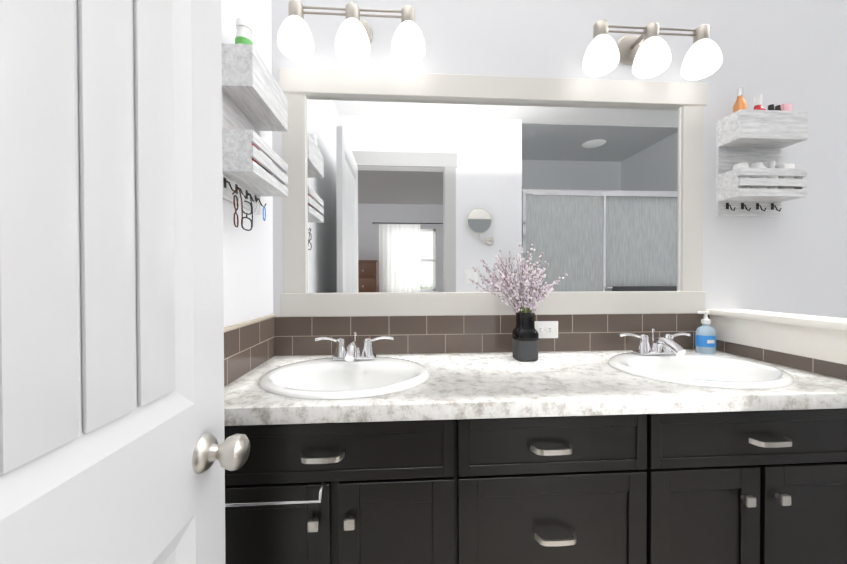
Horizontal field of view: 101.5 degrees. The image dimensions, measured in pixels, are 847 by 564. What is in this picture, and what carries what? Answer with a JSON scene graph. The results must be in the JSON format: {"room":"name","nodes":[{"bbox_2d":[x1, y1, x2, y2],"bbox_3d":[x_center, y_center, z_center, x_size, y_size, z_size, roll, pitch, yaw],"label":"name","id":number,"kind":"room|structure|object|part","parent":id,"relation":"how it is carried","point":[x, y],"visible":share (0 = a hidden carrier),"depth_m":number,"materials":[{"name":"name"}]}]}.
{"room":"bathroom","nodes":[
{"label":"bathroom","id":0,"kind":"room"},
{"bbox_2d":[221,0,272,326],"bbox_3d":[-0.621,-0.118,0.650,0.120,2.490,1.730,0,1,-4],"label":"wall","id":1,"kind":"structure","parent":0,"point":[247,275],"depth_m":1.18,"materials":[{"name":"white paint"}]},
{"bbox_2d":[224,317,274,386],"bbox_3d":[-0.583,0.223,1.078,0.008,0.158,0.632,0,1,-4],"label":"wall tile","id":2,"kind":"structure","parent":1,"relation":"attached to","point":[248,348],"depth_m":1.15,"materials":[{"name":"brown tile"}]},
{"bbox_2d":[224,314,275,331],"bbox_3d":[-0.582,0.138,1.081,0.010,0.012,0.640,0,1,-4],"label":"trim","id":3,"kind":"structure","parent":1,"relation":"attached to","point":[235,326],"depth_m":1.14,"materials":[{"name":"beige"}]},
{"bbox_2d":[222,18,287,230],"bbox_3d":[-0.536,-0.452,1.102,0.108,0.587,0.295,0,1,-4],"label":"shelf","id":4,"kind":"object","parent":1,"relation":"attached to","point":[254,101],"visible":1,"depth_m":1.02,"materials":[{"name":"white wood"}]},
{"bbox_2d":[271,0,846,355],"bbox_3d":[0.919,-0.130,1.556,3.310,2.490,0.120,0,1,-4],"label":"wall","id":5,"kind":"structure","parent":0,"point":[792,259],"depth_m":1.52,"materials":[{"name":"white paint"}]},
{"bbox_2d":[277,0,425,64],"bbox_3d":[-0.263,-0.953,1.312,0.539,0.232,0.198,0,1,-4],"label":"sconce","id":6,"kind":"object","parent":5,"relation":"attached to","point":[353,40],"visible":1,"depth_m":1.25,"materials":[{"name":"white glass"}]},
{"bbox_3d":[-0.465,-0.897,1.264,0.129,0.122,0.129,0,1,-4],"label":"lamp shade","id":7,"kind":"part","parent":6,"relation":"part of","materials":[{"name":"white glass"}]},
{"bbox_3d":[-0.261,-0.898,1.277,0.129,0.122,0.129,0,1,-4],"label":"lamp shade","id":8,"kind":"part","parent":6,"relation":"part of","materials":[{"name":"white glass"}]},
{"bbox_3d":[-0.056,-0.898,1.290,0.129,0.122,0.129,0,1,-4],"label":"lamp shade","id":9,"kind":"part","parent":6,"relation":"part of","materials":[{"name":"white glass"}]},
{"bbox_2d":[275,313,709,355],"bbox_3d":[0.325,0.217,1.456,1.869,0.158,0.008,0,1,-4],"label":"wall tile","id":10,"kind":"structure","parent":5,"relation":"attached to","point":[295,336],"depth_m":1.44,"materials":[{"name":"brown tile"}]},
{"bbox_2d":[535,321,557,337],"bbox_3d":[0.512,0.202,1.461,0.116,0.072,0.007,0,1,-4],"label":"outlet","id":11,"kind":"object","parent":10,"relation":"attached to","point":[546,329],"visible":0.85,"depth_m":1.46,"materials":[{"name":"white plastic"}]},
{"bbox_2d":[279,68,707,316],"bbox_3d":[0.321,-0.354,1.436,1.783,0.980,0.034,0,1,-4],"label":"vanity mirror","id":12,"kind":"object","parent":5,"relation":"attached to","point":[420,194],"visible":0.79,"depth_m":1.44,"materials":[{"name":"silver glass"}]},
{"bbox_2d":[582,19,722,79],"bbox_3d":[0.888,-0.938,1.385,0.539,0.232,0.198,0,1,-4],"label":"sconce","id":13,"kind":"object","parent":5,"relation":"attached to","point":[650,56],"visible":1,"depth_m":1.33,"materials":[{"name":"white glass"}]},
{"bbox_3d":[0.686,-0.883,1.338,0.129,0.122,0.129,0,1,-4],"label":"lamp shade","id":14,"kind":"part","parent":13,"relation":"part of","materials":[{"name":"white glass"}]},
{"bbox_3d":[0.890,-0.883,1.351,0.129,0.122,0.129,0,1,-4],"label":"lamp shade","id":15,"kind":"part","parent":13,"relation":"part of","materials":[{"name":"white glass"}]},
{"bbox_3d":[1.095,-0.884,1.364,0.129,0.122,0.129,0,1,-4],"label":"lamp shade","id":16,"kind":"part","parent":13,"relation":"part of","materials":[{"name":"white glass"}]},
{"bbox_2d":[716,88,807,216],"bbox_3d":[1.432,-0.550,1.470,0.295,0.525,0.108,0,1,-4],"label":"shelf","id":17,"kind":"object","parent":5,"relation":"attached to","point":[755,177],"visible":1,"depth_m":1.45,"materials":[{"name":"white wood"}]},
{"bbox_3d":[1.004,1.157,0.280,3.310,0.060,2.700,0,1,-4],"label":"floor","id":18,"kind":"structure","parent":0,"visible":0},
{"bbox_2d":[224,329,846,563],"bbox_3d":[0.346,0.654,1.168,1.866,0.930,0.588,0,1,-4],"label":"bathroom vanity","id":19,"kind":"object","parent":18,"relation":"on","point":[665,449],"visible":0.94,"depth_m":0.92,"materials":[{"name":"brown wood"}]},
{"bbox_2d":[484,244,567,361],"bbox_3d":[0.393,0.076,1.317,0.327,0.443,0.134,0,1,-4],"label":"vase","id":20,"kind":"object","parent":19,"relation":"on","point":[525,336],"visible":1,"depth_m":1.31,"materials":[{"name":"grey"}]},
{"bbox_2d":[695,311,715,353],"bbox_3d":[1.175,0.208,1.439,0.078,0.174,0.053,0,1,-4],"label":"soap dispenser","id":21,"kind":"object","parent":19,"relation":"on","point":[705,337],"visible":1,"depth_m":1.42,"materials":[{"name":"blue plastic"}]},
{"bbox_3d":[1.349,0.633,1.054,0.120,0.972,0.949,0,1,-4],"label":"wall","id":22,"kind":"structure","parent":18,"relation":"on","visible":0},
{"bbox_2d":[706,309,846,330],"bbox_3d":[1.349,0.135,1.039,0.164,0.024,0.969,0,1,-4],"label":"trim","id":23,"kind":"structure","parent":22,"relation":"on","point":[834,323],"depth_m":1.22,"materials":[{"name":"white paint"}]},
{"bbox_2d":[709,315,846,364],"bbox_3d":[1.284,0.199,1.045,0.009,0.104,0.949,0,1,-4],"label":"trim","id":24,"kind":"structure","parent":22,"relation":"attached to","point":[829,345],"depth_m":1.21,"materials":[{"name":"white paint"}]},
{"bbox_2d":[716,340,846,379],"bbox_3d":[1.275,0.273,1.197,0.008,0.047,0.632,0,1,-4],"label":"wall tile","id":25,"kind":"structure","parent":22,"relation":"attached to","point":[826,368],"depth_m":1.21,"materials":[{"name":"brown tile"}]},
{"bbox_3d":[0.264,-0.113,-0.100,1.550,2.490,0.120,0,1,-4],"label":"wall","id":26,"kind":"structure","parent":0,"visible":0},
{"bbox_2d":[0,0,249,563],"bbox_3d":[-0.395,0.097,0.310,0.189,2.050,0.772,0,1,-4],"label":"bathroom door","id":27,"kind":"structure","parent":26,"relation":"in","point":[116,447],"depth_m":0.43,"materials":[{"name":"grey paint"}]}
]}

